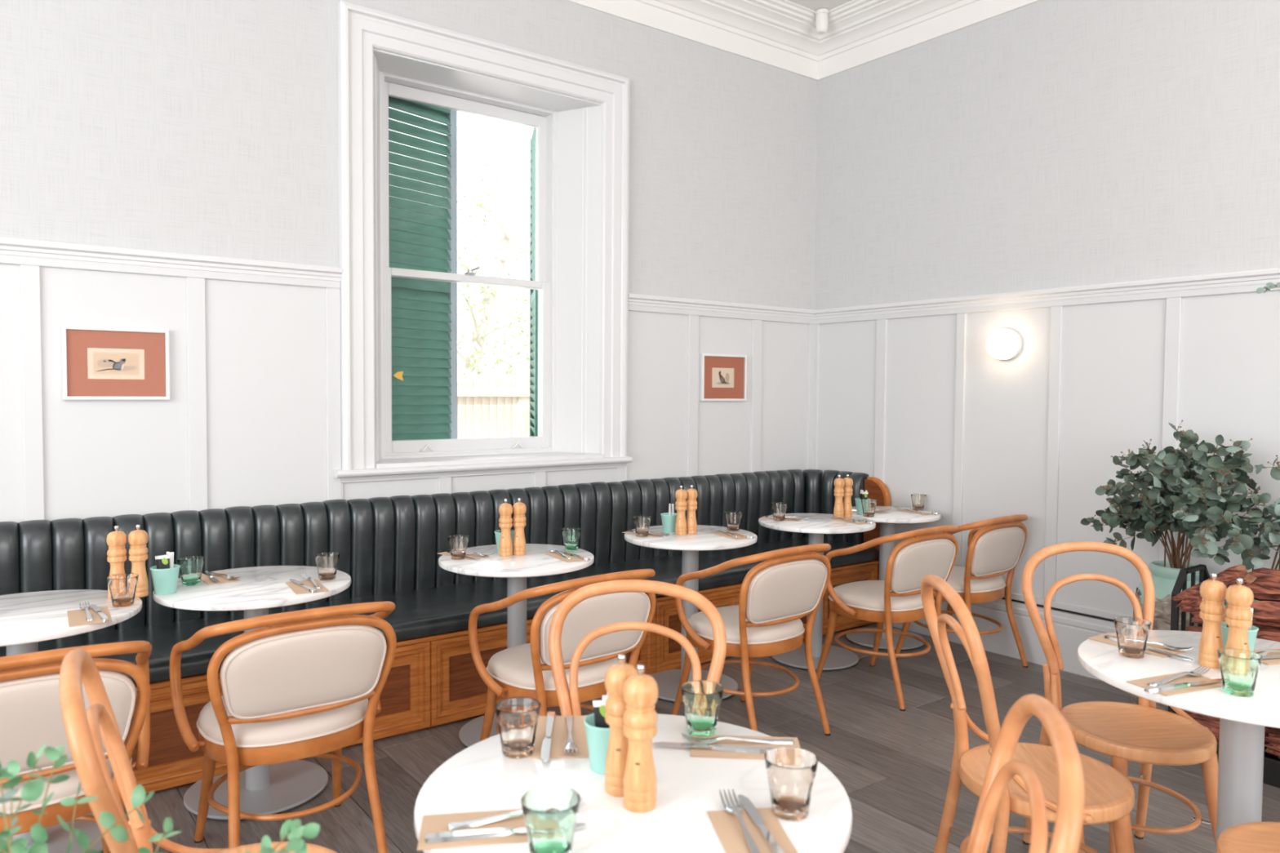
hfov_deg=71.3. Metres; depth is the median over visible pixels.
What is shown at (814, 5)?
ceiling
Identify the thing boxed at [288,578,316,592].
table knife
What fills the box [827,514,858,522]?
fork
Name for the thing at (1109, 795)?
chair
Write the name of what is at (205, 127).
wall
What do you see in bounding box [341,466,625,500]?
trim
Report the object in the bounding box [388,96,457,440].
window shutter
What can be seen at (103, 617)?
table knife
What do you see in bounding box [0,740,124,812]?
seat cushion
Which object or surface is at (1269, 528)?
bunch
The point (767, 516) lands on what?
table knife
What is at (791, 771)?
tumbler
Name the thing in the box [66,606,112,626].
paper napkin
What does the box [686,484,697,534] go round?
pepper mill
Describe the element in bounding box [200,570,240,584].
paper napkin
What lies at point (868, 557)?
seat cushion
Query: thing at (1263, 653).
fork
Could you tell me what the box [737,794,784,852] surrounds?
table knife
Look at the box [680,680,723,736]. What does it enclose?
tumbler
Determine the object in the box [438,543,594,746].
round table
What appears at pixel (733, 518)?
tumbler
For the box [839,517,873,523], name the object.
table knife
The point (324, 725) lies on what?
seat cushion
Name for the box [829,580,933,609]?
seat cushion
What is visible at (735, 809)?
fork
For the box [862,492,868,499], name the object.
sachet
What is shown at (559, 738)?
paper napkin
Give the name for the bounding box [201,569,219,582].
table knife
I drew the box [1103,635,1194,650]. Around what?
fork
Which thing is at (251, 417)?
panelling
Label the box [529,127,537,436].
window shutter
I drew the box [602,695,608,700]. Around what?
sachet
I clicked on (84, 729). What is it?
chair
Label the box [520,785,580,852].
tumbler
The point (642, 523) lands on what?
tumbler
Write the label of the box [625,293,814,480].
panelling
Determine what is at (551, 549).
fork
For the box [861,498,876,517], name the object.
tumbler
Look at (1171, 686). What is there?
table knife
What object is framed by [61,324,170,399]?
framed print
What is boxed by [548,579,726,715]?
chair
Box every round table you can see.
[0,589,142,852]
[152,565,351,819]
[413,713,852,852]
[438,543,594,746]
[624,524,757,702]
[758,513,875,670]
[845,506,940,650]
[1077,630,1279,852]
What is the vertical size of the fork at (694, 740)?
0.015 m
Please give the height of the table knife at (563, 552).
0.008 m
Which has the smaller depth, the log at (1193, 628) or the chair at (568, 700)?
the chair at (568, 700)
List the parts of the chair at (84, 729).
seat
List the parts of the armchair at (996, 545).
leg, leg, leg, seat frame, arm rail, rail, frame, leg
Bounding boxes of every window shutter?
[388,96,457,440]
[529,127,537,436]
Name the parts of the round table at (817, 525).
plate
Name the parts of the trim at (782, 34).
cornice, cornice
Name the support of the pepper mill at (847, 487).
on the round table at (817, 525)
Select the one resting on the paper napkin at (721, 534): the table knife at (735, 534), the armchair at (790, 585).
the table knife at (735, 534)
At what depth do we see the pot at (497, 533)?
3.74 m
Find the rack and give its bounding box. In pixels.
[1168,564,1279,787]
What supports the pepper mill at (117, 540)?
on the round table at (27, 620)
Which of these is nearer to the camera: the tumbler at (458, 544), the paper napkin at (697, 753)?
the paper napkin at (697, 753)
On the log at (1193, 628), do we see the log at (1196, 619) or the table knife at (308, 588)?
the log at (1196, 619)
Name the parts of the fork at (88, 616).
handle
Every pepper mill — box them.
[106,525,127,599]
[128,524,148,597]
[498,498,512,556]
[512,497,526,555]
[604,653,637,796]
[622,664,657,813]
[675,485,687,535]
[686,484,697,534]
[833,475,844,518]
[843,474,853,517]
[1198,573,1226,668]
[1224,577,1253,651]
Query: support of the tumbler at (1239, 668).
on the round table at (1243, 721)
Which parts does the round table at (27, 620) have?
plate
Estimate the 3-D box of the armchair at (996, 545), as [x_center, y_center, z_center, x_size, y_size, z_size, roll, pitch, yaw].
[1.697,0.846,4.704,0.611,0.807,0.525,-1,3,-38]
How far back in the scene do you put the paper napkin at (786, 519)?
4.80 m
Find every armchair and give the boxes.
[0,640,151,852]
[168,601,396,852]
[468,568,656,742]
[671,543,831,736]
[815,524,958,711]
[894,514,1028,667]
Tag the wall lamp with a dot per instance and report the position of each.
(1001, 344)
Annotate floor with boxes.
[91,622,1279,852]
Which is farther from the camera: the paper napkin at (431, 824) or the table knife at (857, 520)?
the table knife at (857, 520)
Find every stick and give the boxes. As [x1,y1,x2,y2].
[168,552,173,568]
[170,551,173,568]
[671,503,674,515]
[1248,608,1253,630]
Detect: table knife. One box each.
[89,604,110,622]
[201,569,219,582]
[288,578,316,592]
[424,822,586,844]
[446,550,480,559]
[540,711,555,761]
[558,550,590,560]
[628,529,666,536]
[652,742,774,754]
[720,531,753,538]
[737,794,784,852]
[764,515,804,520]
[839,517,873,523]
[903,508,938,514]
[1104,635,1193,660]
[1143,678,1222,693]
[1262,655,1279,659]
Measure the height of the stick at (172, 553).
0.128 m
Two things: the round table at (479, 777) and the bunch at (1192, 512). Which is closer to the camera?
the round table at (479, 777)
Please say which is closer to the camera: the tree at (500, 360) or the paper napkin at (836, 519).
the paper napkin at (836, 519)
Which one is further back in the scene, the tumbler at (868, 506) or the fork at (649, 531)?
the tumbler at (868, 506)
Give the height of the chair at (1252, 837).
0.952 m
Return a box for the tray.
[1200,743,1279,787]
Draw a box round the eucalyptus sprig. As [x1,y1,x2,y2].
[0,743,319,852]
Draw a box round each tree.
[435,127,530,382]
[457,290,529,382]
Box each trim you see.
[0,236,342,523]
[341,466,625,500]
[564,0,1040,80]
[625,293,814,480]
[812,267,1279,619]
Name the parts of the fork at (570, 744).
handle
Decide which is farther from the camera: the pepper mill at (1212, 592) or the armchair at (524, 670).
the armchair at (524, 670)
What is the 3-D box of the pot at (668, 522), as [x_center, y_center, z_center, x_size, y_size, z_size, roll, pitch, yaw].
[0.144,0.468,4.335,0.089,0.088,0.088,-1,3,-37]
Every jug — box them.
[1130,560,1203,714]
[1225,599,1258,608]
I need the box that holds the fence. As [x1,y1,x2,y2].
[457,365,529,438]
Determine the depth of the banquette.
3.95 m
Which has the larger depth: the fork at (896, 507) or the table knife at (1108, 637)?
the fork at (896, 507)
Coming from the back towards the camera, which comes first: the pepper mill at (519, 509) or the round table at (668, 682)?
the round table at (668, 682)
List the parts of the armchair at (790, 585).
leg, seat frame, leg, leg, arm rail, rail, frame, leg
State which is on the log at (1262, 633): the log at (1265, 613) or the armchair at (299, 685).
the log at (1265, 613)
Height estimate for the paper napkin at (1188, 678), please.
0.003 m
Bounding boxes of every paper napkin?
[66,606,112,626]
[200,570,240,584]
[285,578,328,595]
[417,808,528,850]
[437,551,489,559]
[531,715,588,758]
[544,551,586,562]
[622,529,669,537]
[689,734,800,759]
[706,807,798,852]
[710,531,754,539]
[760,515,804,521]
[831,517,870,524]
[852,510,884,513]
[897,509,933,515]
[1087,632,1185,657]
[1125,671,1222,696]
[1253,648,1279,665]
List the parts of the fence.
rail, post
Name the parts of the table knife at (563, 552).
handle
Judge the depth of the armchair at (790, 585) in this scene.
3.59 m
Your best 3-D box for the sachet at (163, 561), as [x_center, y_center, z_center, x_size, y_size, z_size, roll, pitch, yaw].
[-1.576,0.487,2.955,0.034,0.118,0.005,-1,2,-23]
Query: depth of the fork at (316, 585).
3.12 m
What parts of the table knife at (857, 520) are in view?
handle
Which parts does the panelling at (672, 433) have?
panel, rail, panel, panel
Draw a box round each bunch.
[1080,420,1279,569]
[1191,282,1279,569]
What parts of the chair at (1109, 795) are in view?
leg, leg, seat, leg, leg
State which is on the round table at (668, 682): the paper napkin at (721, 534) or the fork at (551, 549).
the paper napkin at (721, 534)
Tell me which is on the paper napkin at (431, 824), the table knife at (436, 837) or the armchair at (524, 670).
the table knife at (436, 837)
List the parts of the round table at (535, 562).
plate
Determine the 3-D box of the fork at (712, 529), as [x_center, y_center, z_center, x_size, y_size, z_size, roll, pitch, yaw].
[0.399,0.506,4.270,0.026,0.015,0.216,-1,3,-31]
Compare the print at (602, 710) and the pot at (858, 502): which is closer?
the print at (602, 710)
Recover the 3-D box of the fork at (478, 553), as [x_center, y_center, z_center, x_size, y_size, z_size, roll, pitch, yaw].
[-0.694,0.521,3.670,0.216,0.015,0.026,2,3,27]
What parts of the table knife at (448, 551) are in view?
blade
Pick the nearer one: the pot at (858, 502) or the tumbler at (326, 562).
the tumbler at (326, 562)
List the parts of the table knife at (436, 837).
handle, blade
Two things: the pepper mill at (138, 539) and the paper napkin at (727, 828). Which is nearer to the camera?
the paper napkin at (727, 828)
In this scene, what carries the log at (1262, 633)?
in the rack
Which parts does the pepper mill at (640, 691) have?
knob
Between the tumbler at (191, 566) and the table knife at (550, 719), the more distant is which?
the tumbler at (191, 566)
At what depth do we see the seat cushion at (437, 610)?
3.93 m
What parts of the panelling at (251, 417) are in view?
panel, panel, rail, panel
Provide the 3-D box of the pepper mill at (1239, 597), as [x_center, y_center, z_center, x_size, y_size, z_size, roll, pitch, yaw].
[1.468,0.488,2.188,0.058,0.234,0.058,2,3,38]
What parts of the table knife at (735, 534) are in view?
handle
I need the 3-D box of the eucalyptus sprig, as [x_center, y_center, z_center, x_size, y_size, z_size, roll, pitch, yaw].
[-0.654,0.617,1.181,0.536,0.394,0.295,1,2,6]
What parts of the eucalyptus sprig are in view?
stem, stem, stem, stem, stem, stem, stem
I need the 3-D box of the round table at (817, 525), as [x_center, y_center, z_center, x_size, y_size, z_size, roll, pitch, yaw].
[0.936,0.872,4.763,0.612,0.740,0.612,-1,3,-37]
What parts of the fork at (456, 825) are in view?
handle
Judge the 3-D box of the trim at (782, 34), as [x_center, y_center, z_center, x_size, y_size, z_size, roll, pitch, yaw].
[0.389,-2.209,0.278,8.000,0.282,8.000,-1,3,-37]
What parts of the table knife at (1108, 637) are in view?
handle, blade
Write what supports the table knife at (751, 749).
on the paper napkin at (697, 753)
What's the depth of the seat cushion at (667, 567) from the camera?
4.73 m
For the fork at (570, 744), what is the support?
on the paper napkin at (559, 738)
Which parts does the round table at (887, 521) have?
plate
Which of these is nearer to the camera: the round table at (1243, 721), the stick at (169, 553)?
the round table at (1243, 721)
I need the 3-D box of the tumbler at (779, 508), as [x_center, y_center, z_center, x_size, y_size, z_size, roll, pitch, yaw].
[0.742,0.454,4.757,0.086,0.092,0.086,2,3,31]
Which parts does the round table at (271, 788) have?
plate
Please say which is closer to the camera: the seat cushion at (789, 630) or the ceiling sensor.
the seat cushion at (789, 630)
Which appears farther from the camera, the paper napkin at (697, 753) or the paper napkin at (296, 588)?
the paper napkin at (296, 588)
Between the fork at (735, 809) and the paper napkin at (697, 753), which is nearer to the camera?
the fork at (735, 809)
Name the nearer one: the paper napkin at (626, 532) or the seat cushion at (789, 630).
the seat cushion at (789, 630)
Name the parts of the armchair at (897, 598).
leg, leg, seat frame, arm rail, leg, rail, frame, leg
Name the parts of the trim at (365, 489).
panel, rail, panel, panel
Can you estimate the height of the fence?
2.014 m
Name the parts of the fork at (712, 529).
handle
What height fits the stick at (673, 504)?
0.128 m
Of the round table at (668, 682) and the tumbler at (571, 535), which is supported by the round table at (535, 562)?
the tumbler at (571, 535)
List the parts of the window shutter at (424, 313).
rail, rail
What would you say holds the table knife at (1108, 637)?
on the paper napkin at (1100, 637)
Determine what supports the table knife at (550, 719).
on the paper napkin at (559, 738)
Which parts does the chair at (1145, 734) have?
leg, leg, seat, leg, leg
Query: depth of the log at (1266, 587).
3.31 m
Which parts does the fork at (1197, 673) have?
handle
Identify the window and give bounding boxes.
[334,0,632,482]
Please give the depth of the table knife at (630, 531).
4.22 m
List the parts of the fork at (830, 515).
handle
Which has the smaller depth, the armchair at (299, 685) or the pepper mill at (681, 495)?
the armchair at (299, 685)
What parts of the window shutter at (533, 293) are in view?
rail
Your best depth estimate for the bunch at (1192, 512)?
3.72 m
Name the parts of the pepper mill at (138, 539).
knob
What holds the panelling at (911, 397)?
attached to the wall at (1042, 144)
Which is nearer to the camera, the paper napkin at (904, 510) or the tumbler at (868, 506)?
the tumbler at (868, 506)
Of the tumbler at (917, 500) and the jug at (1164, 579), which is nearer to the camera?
the jug at (1164, 579)
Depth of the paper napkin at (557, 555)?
3.64 m
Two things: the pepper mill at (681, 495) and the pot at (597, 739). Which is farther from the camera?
the pepper mill at (681, 495)
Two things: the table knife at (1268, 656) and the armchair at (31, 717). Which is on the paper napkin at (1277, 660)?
the table knife at (1268, 656)
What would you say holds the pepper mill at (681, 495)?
on the round table at (668, 682)
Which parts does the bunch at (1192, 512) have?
stem, stem, stem, stem, stem, stem, stem, stem, stem, stem, stem, stem, stem, stem, stem, stem, stem, stem, stem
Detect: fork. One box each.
[79,600,93,621]
[208,571,241,579]
[301,572,321,588]
[447,796,586,830]
[449,552,493,555]
[546,546,571,559]
[563,715,577,753]
[648,531,674,534]
[681,733,793,744]
[708,527,737,537]
[719,788,759,852]
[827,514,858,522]
[893,506,924,513]
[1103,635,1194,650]
[1146,665,1210,686]
[1256,649,1279,656]
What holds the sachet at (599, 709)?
in the pot at (597, 739)
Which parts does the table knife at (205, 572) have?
handle, blade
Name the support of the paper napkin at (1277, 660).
on the round table at (1243, 721)
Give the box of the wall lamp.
[986,328,1022,359]
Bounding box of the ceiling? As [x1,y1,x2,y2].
[787,0,852,10]
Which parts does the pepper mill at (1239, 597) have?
knob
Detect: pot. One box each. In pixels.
[150,564,180,595]
[494,529,514,552]
[583,713,609,774]
[660,512,676,533]
[854,497,871,515]
[1221,621,1258,652]
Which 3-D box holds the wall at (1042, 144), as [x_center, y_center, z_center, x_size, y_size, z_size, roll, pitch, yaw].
[3.689,-0.545,2.844,0.300,3.760,8.000,-1,3,-37]
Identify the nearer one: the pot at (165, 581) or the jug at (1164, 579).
the pot at (165, 581)
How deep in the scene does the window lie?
4.71 m
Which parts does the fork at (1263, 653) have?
handle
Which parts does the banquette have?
panel, panel frame, panel frame, panel, panel frame, panel, rail, panel, panel frame, panel frame, panel, panel, panel frame, panel, panel frame, panel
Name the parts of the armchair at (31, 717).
seat frame, rail, frame, arm rail, leg, leg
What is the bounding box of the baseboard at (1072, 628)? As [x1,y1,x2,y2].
[892,597,1115,680]
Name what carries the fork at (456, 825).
on the paper napkin at (431, 824)
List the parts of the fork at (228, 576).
handle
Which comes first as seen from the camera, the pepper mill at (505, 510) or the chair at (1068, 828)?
the chair at (1068, 828)
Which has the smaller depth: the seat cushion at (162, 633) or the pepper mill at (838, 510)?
the seat cushion at (162, 633)
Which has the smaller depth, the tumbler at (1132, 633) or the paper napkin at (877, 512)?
the tumbler at (1132, 633)
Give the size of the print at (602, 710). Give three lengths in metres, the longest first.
0.023 x 0.018 x 0.004 m
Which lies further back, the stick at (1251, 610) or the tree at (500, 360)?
the tree at (500, 360)
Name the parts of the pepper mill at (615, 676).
knob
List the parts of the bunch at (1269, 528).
stem, stem, stem, stem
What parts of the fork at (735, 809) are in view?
handle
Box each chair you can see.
[59,648,337,852]
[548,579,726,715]
[920,574,1134,852]
[965,693,1084,852]
[1022,541,1218,852]
[1216,822,1279,852]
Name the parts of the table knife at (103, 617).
blade, handle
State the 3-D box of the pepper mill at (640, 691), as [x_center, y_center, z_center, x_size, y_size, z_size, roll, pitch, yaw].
[0.000,0.506,1.462,0.058,0.234,0.058,-1,3,-32]
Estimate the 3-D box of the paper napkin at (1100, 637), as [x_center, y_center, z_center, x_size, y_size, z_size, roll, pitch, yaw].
[1.348,0.594,2.428,0.106,0.003,0.210,-1,3,-32]
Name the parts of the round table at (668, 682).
plate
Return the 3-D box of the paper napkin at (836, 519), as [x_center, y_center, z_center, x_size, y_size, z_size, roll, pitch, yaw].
[1.126,0.502,4.736,0.106,0.003,0.210,-1,3,-30]
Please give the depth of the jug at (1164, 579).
3.88 m
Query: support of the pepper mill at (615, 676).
on the round table at (479, 777)
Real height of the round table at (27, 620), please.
0.740 m
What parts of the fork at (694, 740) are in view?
handle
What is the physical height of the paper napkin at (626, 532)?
0.003 m
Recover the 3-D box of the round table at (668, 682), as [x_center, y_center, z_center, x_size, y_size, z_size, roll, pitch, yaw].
[0.239,0.886,4.278,0.634,0.740,0.634,-1,3,-37]
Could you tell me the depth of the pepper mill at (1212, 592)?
2.23 m
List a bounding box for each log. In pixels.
[1170,564,1257,612]
[1184,711,1265,743]
[1185,626,1202,631]
[1189,608,1226,624]
[1246,568,1279,601]
[1249,600,1279,626]
[1252,624,1279,630]
[1256,628,1279,642]
[1264,726,1279,744]
[1264,733,1279,758]
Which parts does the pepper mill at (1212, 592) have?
knob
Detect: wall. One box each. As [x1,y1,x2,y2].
[0,0,817,309]
[813,0,1279,310]
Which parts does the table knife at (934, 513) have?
handle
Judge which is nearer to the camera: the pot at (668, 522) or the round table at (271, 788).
the round table at (271, 788)
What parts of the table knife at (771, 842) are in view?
blade, handle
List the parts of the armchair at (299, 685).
leg, leg, seat frame, arm rail, rail, frame, leg, leg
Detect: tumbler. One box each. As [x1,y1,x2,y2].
[106,573,138,607]
[177,555,204,586]
[314,551,339,581]
[447,534,469,559]
[494,697,541,758]
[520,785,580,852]
[561,527,581,551]
[632,515,651,537]
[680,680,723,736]
[724,511,742,531]
[764,746,817,821]
[771,502,787,520]
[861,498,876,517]
[911,493,926,511]
[1114,617,1151,658]
[1217,648,1262,697]
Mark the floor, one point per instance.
(893, 766)
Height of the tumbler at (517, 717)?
0.092 m
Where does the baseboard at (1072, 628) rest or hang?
attached to the wall at (1042, 144)
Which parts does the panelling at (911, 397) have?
panel, panel, panel, rail, rail, panel, panel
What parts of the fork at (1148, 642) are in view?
handle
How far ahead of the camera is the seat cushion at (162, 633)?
3.33 m
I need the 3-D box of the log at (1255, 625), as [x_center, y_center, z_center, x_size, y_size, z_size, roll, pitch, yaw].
[2.494,0.794,3.336,0.118,0.106,0.674,-1,3,-34]
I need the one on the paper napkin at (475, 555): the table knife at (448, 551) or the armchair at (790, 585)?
the table knife at (448, 551)
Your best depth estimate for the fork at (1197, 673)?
2.13 m
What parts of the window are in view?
sash, sash, box frame, sill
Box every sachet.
[155,555,164,568]
[157,555,169,568]
[592,700,609,728]
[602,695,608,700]
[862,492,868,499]
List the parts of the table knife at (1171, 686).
handle, blade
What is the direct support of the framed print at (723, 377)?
attached to the wall at (205, 127)
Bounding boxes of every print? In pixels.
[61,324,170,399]
[161,557,168,564]
[599,705,605,717]
[699,353,746,400]
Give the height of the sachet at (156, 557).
0.121 m
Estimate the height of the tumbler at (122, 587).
0.092 m
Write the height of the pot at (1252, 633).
0.088 m
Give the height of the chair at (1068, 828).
0.952 m
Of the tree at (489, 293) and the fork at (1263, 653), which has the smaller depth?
the fork at (1263, 653)
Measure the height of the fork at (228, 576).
0.015 m
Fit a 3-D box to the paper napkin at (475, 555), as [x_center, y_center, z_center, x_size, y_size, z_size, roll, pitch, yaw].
[-0.730,0.530,3.685,0.210,0.003,0.106,2,3,41]
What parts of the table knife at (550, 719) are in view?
blade, handle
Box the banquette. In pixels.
[0,469,890,795]
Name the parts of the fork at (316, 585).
handle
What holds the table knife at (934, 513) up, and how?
on the paper napkin at (904, 510)
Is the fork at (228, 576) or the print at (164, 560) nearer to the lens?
the print at (164, 560)
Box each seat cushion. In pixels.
[0,613,244,685]
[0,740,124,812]
[198,695,368,744]
[268,577,551,643]
[487,642,625,688]
[504,553,747,597]
[687,604,803,642]
[698,537,879,572]
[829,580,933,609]
[946,565,1004,591]
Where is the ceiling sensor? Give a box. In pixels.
[815,8,829,34]
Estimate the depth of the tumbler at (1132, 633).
2.31 m
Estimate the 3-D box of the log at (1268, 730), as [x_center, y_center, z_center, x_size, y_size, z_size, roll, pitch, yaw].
[2.480,1.172,3.388,0.157,0.113,0.640,-1,3,-39]
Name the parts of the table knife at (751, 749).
blade, handle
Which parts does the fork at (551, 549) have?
handle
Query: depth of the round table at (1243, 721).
2.19 m
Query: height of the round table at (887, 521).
0.740 m
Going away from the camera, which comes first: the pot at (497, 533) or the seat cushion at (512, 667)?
the seat cushion at (512, 667)
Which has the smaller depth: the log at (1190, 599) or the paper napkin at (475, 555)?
the log at (1190, 599)
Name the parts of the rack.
frame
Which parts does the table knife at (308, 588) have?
blade, handle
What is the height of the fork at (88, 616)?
0.015 m
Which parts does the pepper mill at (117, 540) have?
knob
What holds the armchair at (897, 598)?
on the floor
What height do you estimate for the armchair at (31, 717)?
0.807 m
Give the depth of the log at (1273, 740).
3.27 m
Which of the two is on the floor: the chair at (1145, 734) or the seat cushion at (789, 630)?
the chair at (1145, 734)
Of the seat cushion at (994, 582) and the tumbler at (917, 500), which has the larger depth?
the tumbler at (917, 500)
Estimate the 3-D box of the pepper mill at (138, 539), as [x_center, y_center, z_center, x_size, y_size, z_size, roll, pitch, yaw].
[-1.641,0.438,2.918,0.058,0.234,0.058,0,2,-21]
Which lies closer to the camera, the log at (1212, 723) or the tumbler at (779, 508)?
the log at (1212, 723)

